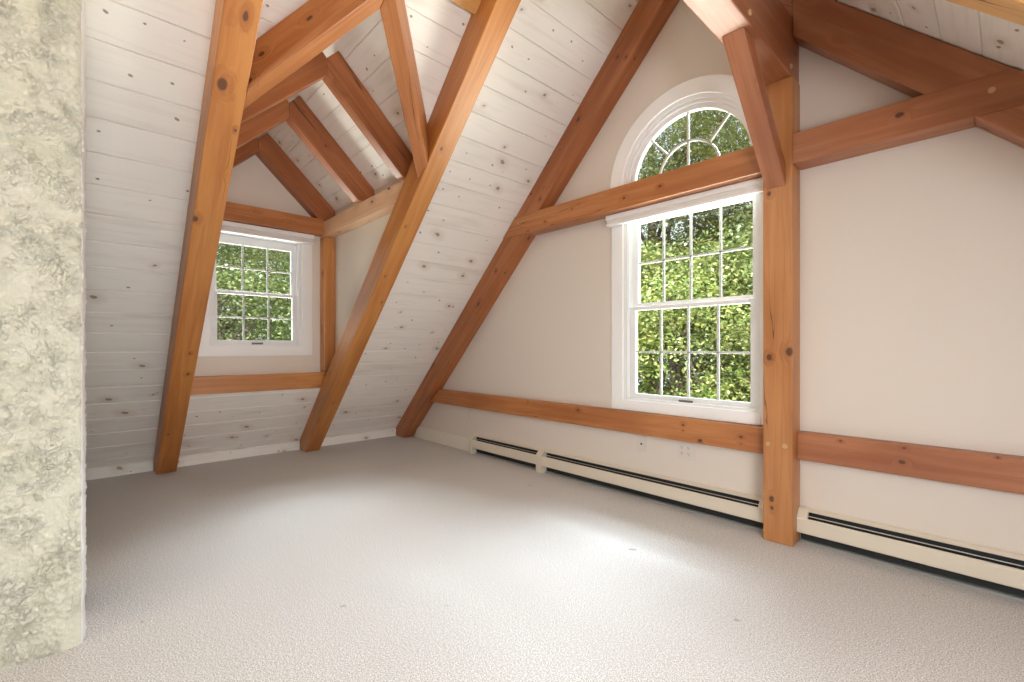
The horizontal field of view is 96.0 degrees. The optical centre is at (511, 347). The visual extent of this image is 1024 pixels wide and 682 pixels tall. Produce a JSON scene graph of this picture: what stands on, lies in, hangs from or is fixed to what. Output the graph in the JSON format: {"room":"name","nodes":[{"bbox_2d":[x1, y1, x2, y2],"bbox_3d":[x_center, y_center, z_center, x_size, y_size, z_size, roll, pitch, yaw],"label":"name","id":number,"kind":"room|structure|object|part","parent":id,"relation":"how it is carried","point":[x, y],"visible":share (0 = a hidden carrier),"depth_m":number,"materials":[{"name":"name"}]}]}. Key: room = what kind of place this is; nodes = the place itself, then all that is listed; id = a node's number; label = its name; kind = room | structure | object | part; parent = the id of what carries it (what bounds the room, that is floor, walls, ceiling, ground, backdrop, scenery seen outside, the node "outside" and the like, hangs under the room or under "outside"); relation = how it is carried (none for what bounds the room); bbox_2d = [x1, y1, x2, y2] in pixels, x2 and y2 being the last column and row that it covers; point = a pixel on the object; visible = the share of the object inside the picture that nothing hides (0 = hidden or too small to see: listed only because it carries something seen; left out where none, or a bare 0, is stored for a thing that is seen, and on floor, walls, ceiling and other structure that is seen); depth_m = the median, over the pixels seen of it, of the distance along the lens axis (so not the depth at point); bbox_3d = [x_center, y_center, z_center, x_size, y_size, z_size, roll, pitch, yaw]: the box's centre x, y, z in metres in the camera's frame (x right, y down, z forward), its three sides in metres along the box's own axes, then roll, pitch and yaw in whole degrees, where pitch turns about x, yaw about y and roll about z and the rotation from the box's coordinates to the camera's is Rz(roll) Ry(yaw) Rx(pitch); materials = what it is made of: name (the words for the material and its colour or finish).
{"room":"attic room","nodes":[
{"label":"attic room","id":0,"kind":"room"},
{"bbox_2d":[0,0,86,670],"bbox_3d":[-3.599,-0.374,0.486,4.633,2.970,0.984,0,0,-43],"label":"wall","id":1,"kind":"structure","parent":0,"point":[43,148],"depth_m":1.63,"materials":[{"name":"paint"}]},
{"bbox_2d":[194,135,319,375],"bbox_3d":[-2.406,-0.777,4.285,1.468,2.543,0.126,0,0,-43],"label":"wall","id":2,"kind":"structure","parent":0,"point":[252,183],"depth_m":4.29,"materials":[{"name":"paint"}]},
{"bbox_2d":[198,232,311,355],"bbox_3d":[-2.392,-0.511,4.282,0.997,1.177,0.139,0,0,-43],"label":"window","id":3,"kind":"structure","parent":2,"relation":"in","point":[300,272],"depth_m":4.36,"materials":[{"name":"white paint"}]},
{"bbox_3d":[-2.400,-0.753,4.317,0.713,0.539,0.033,0,0,-43],"label":"sash","id":4,"kind":"part","parent":3,"relation":"part of","materials":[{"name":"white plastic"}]},
{"bbox_3d":[-2.374,-0.262,4.290,0.713,0.487,0.033,0,0,-43],"label":"sash","id":5,"kind":"part","parent":3,"relation":"part of","materials":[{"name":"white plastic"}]},
{"bbox_2d":[221,220,313,244],"bbox_3d":[-2.329,-1.058,4.210,1.006,0.092,0.048,0,0,-43],"label":"window blind","id":6,"kind":"object","parent":3,"relation":"attached to","point":[227,226],"visible":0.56,"depth_m":4.25,"materials":[{"name":"white paint"}]},
{"bbox_3d":[-2.330,-1.022,4.210,1.006,0.020,0.044,0,0,-43],"label":"rail","id":7,"kind":"part","parent":6,"relation":"part of","materials":[{"name":"white paint"}]},
{"bbox_2d":[191,372,326,394],"bbox_3d":[-2.325,0.327,4.197,1.400,0.158,0.109,0,0,-43],"label":"rail","id":8,"kind":"object","parent":2,"relation":"attached to","point":[202,385],"visible":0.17,"depth_m":4.14,"materials":[{"name":"brown wood"}]},
{"bbox_2d":[320,236,334,371],"bbox_3d":[-1.854,-0.427,4.636,0.112,1.346,0.110,0,0,-43],"label":"post","id":9,"kind":"object","parent":8,"relation":"on","point":[327,244],"visible":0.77,"depth_m":4.59,"materials":[{"name":"brown wood"}]},
{"bbox_2d":[223,201,323,236],"bbox_3d":[-2.325,-1.187,4.198,1.172,0.156,0.109,0,0,-43],"label":"header","id":10,"kind":"object","parent":2,"relation":"attached to","point":[234,212],"visible":0.54,"depth_m":4.24,"materials":[{"name":"brown wood"}]},
{"bbox_2d":[262,8,411,210],"bbox_3d":[-1.255,-1.675,3.618,0.770,0.732,2.683,0,0,-43],"label":"ceiling","id":11,"kind":"structure","parent":0,"point":[372,53],"depth_m":3.52,"materials":[{"name":"white wood"}]},
{"bbox_2d":[85,0,638,468],"bbox_3d":[-2.952,-0.748,1.978,7.613,3.888,3.888,0,0,-43],"label":"ceiling","id":12,"kind":"structure","parent":0,"point":[142,112],"depth_m":3.23,"materials":[{"name":"white wood"}]},
{"bbox_2d":[321,428,395,445],"bbox_3d":[-1.817,1.055,5.409,0.999,0.090,0.022,0,0,-43],"label":"baseboard","id":13,"kind":"structure","parent":12,"relation":"attached to","point":[348,438],"depth_m":5.41,"materials":[{"name":"white wood"}]},
{"bbox_2d":[335,179,401,350],"bbox_3d":[-1.190,-0.451,4.031,0.033,1.902,1.902,0,0,-43],"label":"wall","id":14,"kind":"structure","parent":0,"point":[355,250],"depth_m":4.36,"materials":[{"name":"paint"}]},
{"bbox_2d":[320,179,404,237],"bbox_3d":[-1.296,-1.175,4.037,0.112,0.145,1.744,0,0,-43],"label":"plate","id":15,"kind":"object","parent":14,"relation":"attached to","point":[381,204],"visible":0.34,"depth_m":3.95,"materials":[{"name":"brown wood"}]},
{"bbox_2d":[255,133,334,220],"bbox_3d":[-2.066,-1.613,4.433,0.700,0.692,0.110,0,0,-43],"label":"rafter","id":16,"kind":"object","parent":15,"relation":"on","point":[269,153],"visible":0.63,"depth_m":4.37,"materials":[{"name":"brown wood"}]},
{"bbox_2d":[286,96,373,202],"bbox_3d":[-1.483,-1.603,3.807,0.700,0.710,0.097,0,0,-43],"label":"rafter","id":17,"kind":"object","parent":15,"relation":"on","point":[301,119],"visible":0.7,"depth_m":3.74,"materials":[{"name":"brown wood"}]},
{"bbox_2d":[322,51,412,179],"bbox_3d":[-0.972,-1.603,3.258,0.700,0.710,0.084,0,0,-43],"label":"rafter","id":18,"kind":"object","parent":15,"relation":"on","point":[341,80],"visible":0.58,"depth_m":3.18,"materials":[{"name":"brown wood"}]},
{"bbox_2d":[122,0,636,176],"bbox_3d":[-1.577,-0.705,0.582,7.723,4.049,8.098,0,0,-43],"label":"roof","id":19,"kind":"structure","parent":0,"point":[530,0],"depth_m":3.05,"materials":[{"name":"white wood"}]},
{"bbox_2d":[0,436,1023,681],"bbox_3d":[-1.570,1.188,0.493,7.833,0.176,8.140,0,0,-43],"label":"floor","id":20,"kind":"structure","parent":0,"point":[392,558],"depth_m":2.09,"materials":[{"name":"carpet"}]},
{"bbox_2d":[85,460,152,480],"bbox_3d":[-5.064,1.055,2.387,5.079,0.090,0.022,0,0,-43],"label":"baseboard","id":21,"kind":"structure","parent":20,"relation":"on","point":[138,467],"depth_m":3.95,"materials":[{"name":"white wood"}]},
{"bbox_2d":[154,0,263,473],"bbox_3d":[-1.887,-0.754,2.811,0.148,3.707,3.685,0,0,-43],"label":"rafter","id":22,"kind":"object","parent":20,"relation":"on","point":[235,26],"visible":1,"depth_m":2.62,"materials":[{"name":"brown wood"}]},
{"bbox_2d":[243,0,382,109],"bbox_3d":[-1.008,-1.606,2.354,0.816,0.732,0.092,0,0,2],"label":"rafter","id":23,"kind":"object","parent":22,"relation":"attached to","point":[315,25],"visible":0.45,"depth_m":2.31,"materials":[{"name":"brown wood"}]},
{"bbox_2d":[451,0,480,14],"bbox_3d":[-0.589,-2.050,2.331,1.097,0.159,0.159,0,0,-43],"label":"header","id":24,"kind":"object","parent":22,"relation":"attached to","point":[472,6],"visible":1,"depth_m":2.68,"materials":[{"name":"brown wood"}]},
{"bbox_2d":[177,441,299,466],"bbox_3d":[-2.694,1.055,4.593,1.096,0.090,0.022,0,0,-43],"label":"baseboard","id":25,"kind":"structure","parent":20,"relation":"on","point":[189,460],"depth_m":4.55,"materials":[{"name":"white wood"}]},
{"bbox_2d":[300,0,520,451],"bbox_3d":[-0.975,-0.754,3.660,0.148,3.707,3.685,0,0,-43],"label":"rafter","id":26,"kind":"object","parent":20,"relation":"on","point":[484,34],"visible":1,"depth_m":3.32,"materials":[{"name":"brown wood"}]},
{"bbox_2d":[380,0,427,177],"bbox_3d":[-0.627,-1.585,2.751,0.092,0.821,0.911,0,0,2],"label":"rafter","id":27,"kind":"object","parent":26,"relation":"attached to","point":[394,16],"visible":1,"depth_m":2.69,"materials":[{"name":"brown wood"}]},
{"bbox_2d":[396,0,679,437],"bbox_3d":[-0.159,-0.751,4.462,0.137,3.701,3.746,0,0,-43],"label":"rafter","id":28,"kind":"object","parent":20,"relation":"on","point":[648,18],"visible":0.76,"depth_m":3.83,"materials":[{"name":"brown wood"}]},
{"bbox_2d":[763,76,799,546],"bbox_3d":[1.538,-0.199,2.633,0.146,2.597,0.152,0,0,-43],"label":"post","id":29,"kind":"object","parent":20,"relation":"on","point":[781,205],"visible":0.95,"depth_m":2.58,"materials":[{"name":"brown wood"}]},
{"bbox_2d":[722,27,784,189],"bbox_3d":[1.265,-1.198,2.392,0.598,0.598,0.103,0,0,-43],"label":"knee brace","id":30,"kind":"object","parent":29,"relation":"attached to","point":[739,45],"visible":1,"depth_m":2.36,"materials":[{"name":"brown wood"}]},
{"bbox_2d":[780,0,1023,147],"bbox_3d":[2.409,-0.753,1.703,0.137,3.704,3.789,0,0,-43],"label":"rafter","id":31,"kind":"object","parent":20,"relation":"on","point":[910,62],"visible":0.63,"depth_m":2.23,"materials":[{"name":"brown wood"}]},
{"bbox_2d":[946,0,1023,25],"bbox_3d":[1.608,-0.753,0.958,0.124,3.704,3.789,0,0,-43],"label":"rafter","id":32,"kind":"object","parent":20,"relation":"on","point":[1009,10],"visible":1,"depth_m":1.26,"materials":[{"name":"brown wood"}]},
{"bbox_2d":[414,0,1023,554],"bbox_3d":[1.215,-0.781,3.181,0.126,3.873,7.702,0,0,-43],"label":"wall","id":33,"kind":"structure","parent":0,"point":[912,254],"depth_m":2.43,"materials":[{"name":"paint"}]},
{"bbox_2d":[416,427,468,451],"bbox_3d":[-0.785,1.033,5.225,0.019,0.134,1.125,0,0,-43],"label":"baseboard","id":34,"kind":"structure","parent":33,"relation":"attached to","point":[454,441],"depth_m":5.20,"materials":[{"name":"beige paint"}]},
{"bbox_2d":[467,408,471,419],"bbox_3d":[-0.446,0.703,4.865,0.010,0.112,0.075,0,0,-43],"label":"blank plate","id":35,"kind":"object","parent":33,"relation":"attached to","point":[469,411],"visible":1,"depth_m":4.87,"materials":[{"name":"beige plastic"}]},
{"bbox_2d":[469,433,546,472],"bbox_3d":[-0.067,0.998,4.411,0.073,0.201,1.023,0,0,-43],"label":"baseboard heater","id":36,"kind":"object","parent":33,"relation":"attached to","point":[523,455],"visible":0.97,"depth_m":4.37,"materials":[{"name":"metal"}]},
{"bbox_3d":[-0.032,0.998,4.418,0.002,0.174,0.981,0,0,-43],"label":"panel","id":37,"kind":"part","parent":36,"relation":"part of","materials":[{"name":"beige metal"}]},
{"bbox_3d":[-0.041,0.998,4.410,0.035,0.195,0.986,0,0,-43],"label":"panel","id":38,"kind":"part","parent":36,"relation":"part of","materials":[{"name":"metal"}]},
{"bbox_2d":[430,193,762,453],"bbox_3d":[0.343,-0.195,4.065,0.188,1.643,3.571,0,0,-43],"label":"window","id":39,"kind":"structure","parent":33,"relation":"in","point":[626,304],"depth_m":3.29,"materials":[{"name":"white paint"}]},
{"bbox_3d":[0.298,0.549,4.023,0.066,0.155,3.571,0,0,-43],"label":"wall rail","id":40,"kind":"part","parent":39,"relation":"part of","materials":[{"name":"brown wood"}]},
{"bbox_2d":[606,177,762,227],"bbox_3d":[1.120,-0.963,3.126,0.048,0.081,1.137,0,0,-43],"label":"window trim","id":41,"kind":"structure","parent":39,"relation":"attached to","point":[754,186],"depth_m":3.04,"materials":[{"name":"white paint"}]},
{"bbox_3d":[1.207,0.041,3.163,0.033,0.684,0.906,0,0,-43],"label":"sash","id":42,"kind":"part","parent":39,"relation":"part of","materials":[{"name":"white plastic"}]},
{"bbox_3d":[1.234,-0.647,3.188,0.033,0.701,0.906,0,0,-43],"label":"sash","id":43,"kind":"part","parent":39,"relation":"part of","materials":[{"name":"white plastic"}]},
{"bbox_2d":[503,146,761,238],"bbox_3d":[0.723,-1.088,3.503,0.153,0.165,2.230,0,0,-43],"label":"cross timber","id":44,"kind":"object","parent":33,"relation":"attached to","point":[742,165],"visible":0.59,"depth_m":3.20,"materials":[{"name":"brown wood"}]},
{"bbox_2d":[637,435,646,451],"bbox_3d":[0.945,0.705,3.367,0.015,0.116,0.077,0,0,-43],"label":"cable plate","id":45,"kind":"object","parent":33,"relation":"attached to","point":[641,440],"visible":1,"depth_m":3.36,"materials":[{"name":"beige plastic"}]},
{"bbox_2d":[542,450,762,531],"bbox_3d":[0.898,0.999,3.377,0.070,0.199,1.807,0,0,-43],"label":"baseboard heater","id":46,"kind":"object","parent":33,"relation":"attached to","point":[739,508],"visible":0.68,"depth_m":3.20,"materials":[{"name":"metal"}]},
{"bbox_3d":[0.911,0.998,3.388,0.035,0.195,1.807,0,0,-43],"label":"panel","id":47,"kind":"part","parent":46,"relation":"part of","materials":[{"name":"metal"}]},
{"bbox_2d":[758,497,762,510],"bbox_3d":[1.496,0.929,2.733,0.069,0.059,0.050,0,0,-43],"label":"end cap","id":48,"kind":"object","parent":46,"relation":"attached to","point":[760,499],"depth_m":2.73,"materials":[{"name":"metal"}]},
{"bbox_2d":[610,74,752,188],"bbox_3d":[1.212,-1.409,3.167,0.139,0.771,1.190,0,0,-43],"label":"window","id":49,"kind":"structure","parent":33,"relation":"in","point":[717,91],"depth_m":3.20,"materials":[{"name":"white paint"}]},
{"bbox_3d":[1.219,-1.433,3.174,0.120,0.533,1.000,0,0,-43],"label":"frame","id":50,"kind":"part","parent":49,"relation":"part of","materials":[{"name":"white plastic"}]},
{"bbox_3d":[1.211,-1.426,3.167,0.035,0.453,0.906,0,0,-43],"label":"sash","id":51,"kind":"part","parent":49,"relation":"part of","materials":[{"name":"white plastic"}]},
{"bbox_2d":[677,441,693,460],"bbox_3d":[1.175,0.701,3.123,0.010,0.119,0.121,0,0,-43],"label":"outlet","id":52,"kind":"object","parent":33,"relation":"attached to","point":[685,450],"visible":1,"depth_m":3.12,"materials":[{"name":"beige plastic"}]},
{"bbox_2d":[682,0,798,85],"bbox_3d":[-0.551,-1.659,0.689,5.851,0.321,0.160,0,0,-43],"label":"ceiling beam","id":53,"kind":"structure","parent":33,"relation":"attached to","point":[769,23],"depth_m":2.27,"materials":[{"name":"brown wood"}]},
{"bbox_2d":[793,68,1023,169],"bbox_3d":[1.923,-1.088,2.214,0.153,0.165,0.985,0,0,-43],"label":"cross timber","id":54,"kind":"object","parent":33,"relation":"attached to","point":[951,109],"visible":1,"depth_m":2.18,"materials":[{"name":"brown wood"}]},
{"bbox_2d":[797,505,1023,601],"bbox_3d":[2.229,0.999,1.947,0.070,0.199,1.793,0,0,-43],"label":"baseboard heater","id":55,"kind":"object","parent":33,"relation":"attached to","point":[995,571],"visible":1,"depth_m":2.23,"materials":[{"name":"metal"}]},
{"bbox_2d":[797,505,809,520],"bbox_3d":[1.635,0.929,2.584,0.069,0.059,0.050,0,0,-43],"label":"end cap","id":56,"kind":"object","parent":55,"relation":"attached to","point":[803,514],"depth_m":2.57,"materials":[{"name":"metal"}]},
{"bbox_3d":[2.242,0.998,1.958,0.035,0.195,1.793,0,0,-43],"label":"panel","id":57,"kind":"part","parent":55,"relation":"part of","materials":[{"name":"metal"}]},
{"bbox_2d":[797,430,1023,494],"bbox_3d":[2.342,0.549,1.827,0.066,0.155,2.123,0,0,-43],"label":"wall rail","id":58,"kind":"object","parent":33,"relation":"attached to","point":[980,469],"visible":1,"depth_m":2.21,"materials":[{"name":"brown wood"}]},
{"bbox_2d":[835,0,1023,70],"bbox_3d":[-0.321,-0.803,-0.849,7.613,3.799,3.799,0,0,-43],"label":"ceiling","id":59,"kind":"structure","parent":0,"point":[994,38],"depth_m":1.93,"materials":[{"name":"white wood"}]},
{"label":"outside","id":60,"kind":"structure","parent":0,"visible":0},
{"bbox_3d":[5.221,4.265,15.379,59.400,0.330,63.800,0,0,-43],"label":"ground","id":61,"kind":"structure","parent":60,"visible":0},
{"bbox_2d":[216,243,290,340],"bbox_3d":[-6.441,0.448,9.768,5.965,7.431,6.113,0,0,-27],"label":"tree","id":62,"kind":"object","parent":61,"relation":"on","point":[279,285],"visible":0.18,"depth_m":9.26,"materials":[{"name":"green plant"}]},
{"bbox_2d":[216,243,290,338],"bbox_3d":[-8.309,-1.113,16.820,9.609,10.554,9.858,0,0,28],"label":"tree","id":63,"kind":"object","parent":61,"relation":"on","point":[230,250],"visible":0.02,"depth_m":14.69,"materials":[{"name":"green plant"}]},
{"bbox_2d":[217,243,290,340],"bbox_3d":[-5.504,0.144,12.759,6.315,8.024,6.316,0,0,28],"label":"tree","id":64,"kind":"object","parent":61,"relation":"on","point":[276,257],"visible":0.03,"depth_m":11.53,"materials":[{"name":"green plant"}]},
{"bbox_2d":[637,109,752,393],"bbox_3d":[4.115,-2.165,14.399,8.185,12.664,7.864,0,0,-3],"label":"tree","id":65,"kind":"object","parent":61,"relation":"on","point":[650,171],"visible":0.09,"depth_m":12.51,"materials":[{"name":"green plant"}]},
{"bbox_2d":[638,223,752,401],"bbox_3d":[3.563,0.709,10.128,5.648,6.892,5.676,0,0,16],"label":"tree","id":66,"kind":"object","parent":61,"relation":"on","point":[677,367],"visible":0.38,"depth_m":9.09,"materials":[{"name":"green plant"}]},
{"bbox_2d":[639,202,752,394],"bbox_3d":[8.590,-0.869,18.306,10.092,10.680,10.562,0,0,-35],"label":"tree","id":67,"kind":"object","parent":61,"relation":"on","point":[679,226],"visible":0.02,"depth_m":18.12,"materials":[{"name":"green plant"}]},
{"bbox_2d":[640,109,752,321],"bbox_3d":[8.132,-3.539,13.075,9.592,15.403,8.929,0,0,28],"label":"tree","id":68,"kind":"object","parent":61,"relation":"on","point":[729,142],"visible":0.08,"depth_m":12.19,"materials":[{"name":"green plant"}]},
{"bbox_2d":[646,203,752,401],"bbox_3d":[5.641,0.549,9.655,5.422,7.227,5.187,0,0,-28],"label":"tree","id":69,"kind":"object","parent":61,"relation":"on","point":[747,361],"visible":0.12,"depth_m":9.07,"materials":[{"name":"green plant"}]},
{"bbox_3d":[-2.241,-0.451,3.053,0.033,1.902,1.902,0,0,-43],"label":"wall","id":70,"kind":"structure","parent":0,"visible":0},
{"bbox_3d":[-2.239,-1.175,3.160,0.112,0.145,1.744,0,0,-43],"label":"plate","id":71,"kind":"object","parent":70,"relation":"attached to","visible":0},
{"bbox_2d":[233,138,257,167],"bbox_3d":[-2.579,-1.613,3.956,0.700,0.692,0.110,0,0,-43],"label":"rafter","id":72,"kind":"object","parent":71,"relation":"on","point":[249,149],"visible":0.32,"depth_m":4.09,"materials":[{"name":"brown wood"}]},
{"bbox_2d":[236,99,288,148],"bbox_3d":[-1.996,-1.603,3.330,0.700,0.710,0.097,0,0,-43],"label":"rafter","id":73,"kind":"object","parent":71,"relation":"on","point":[258,125],"visible":0.33,"depth_m":3.41,"materials":[{"name":"brown wood"}]},
{"bbox_2d":[241,52,326,123],"bbox_3d":[-1.485,-1.603,2.780,0.700,0.710,0.084,0,0,-43],"label":"rafter","id":74,"kind":"object","parent":71,"relation":"on","point":[313,71],"visible":0.35,"depth_m":2.84,"materials":[{"name":"brown wood"}]}
]}

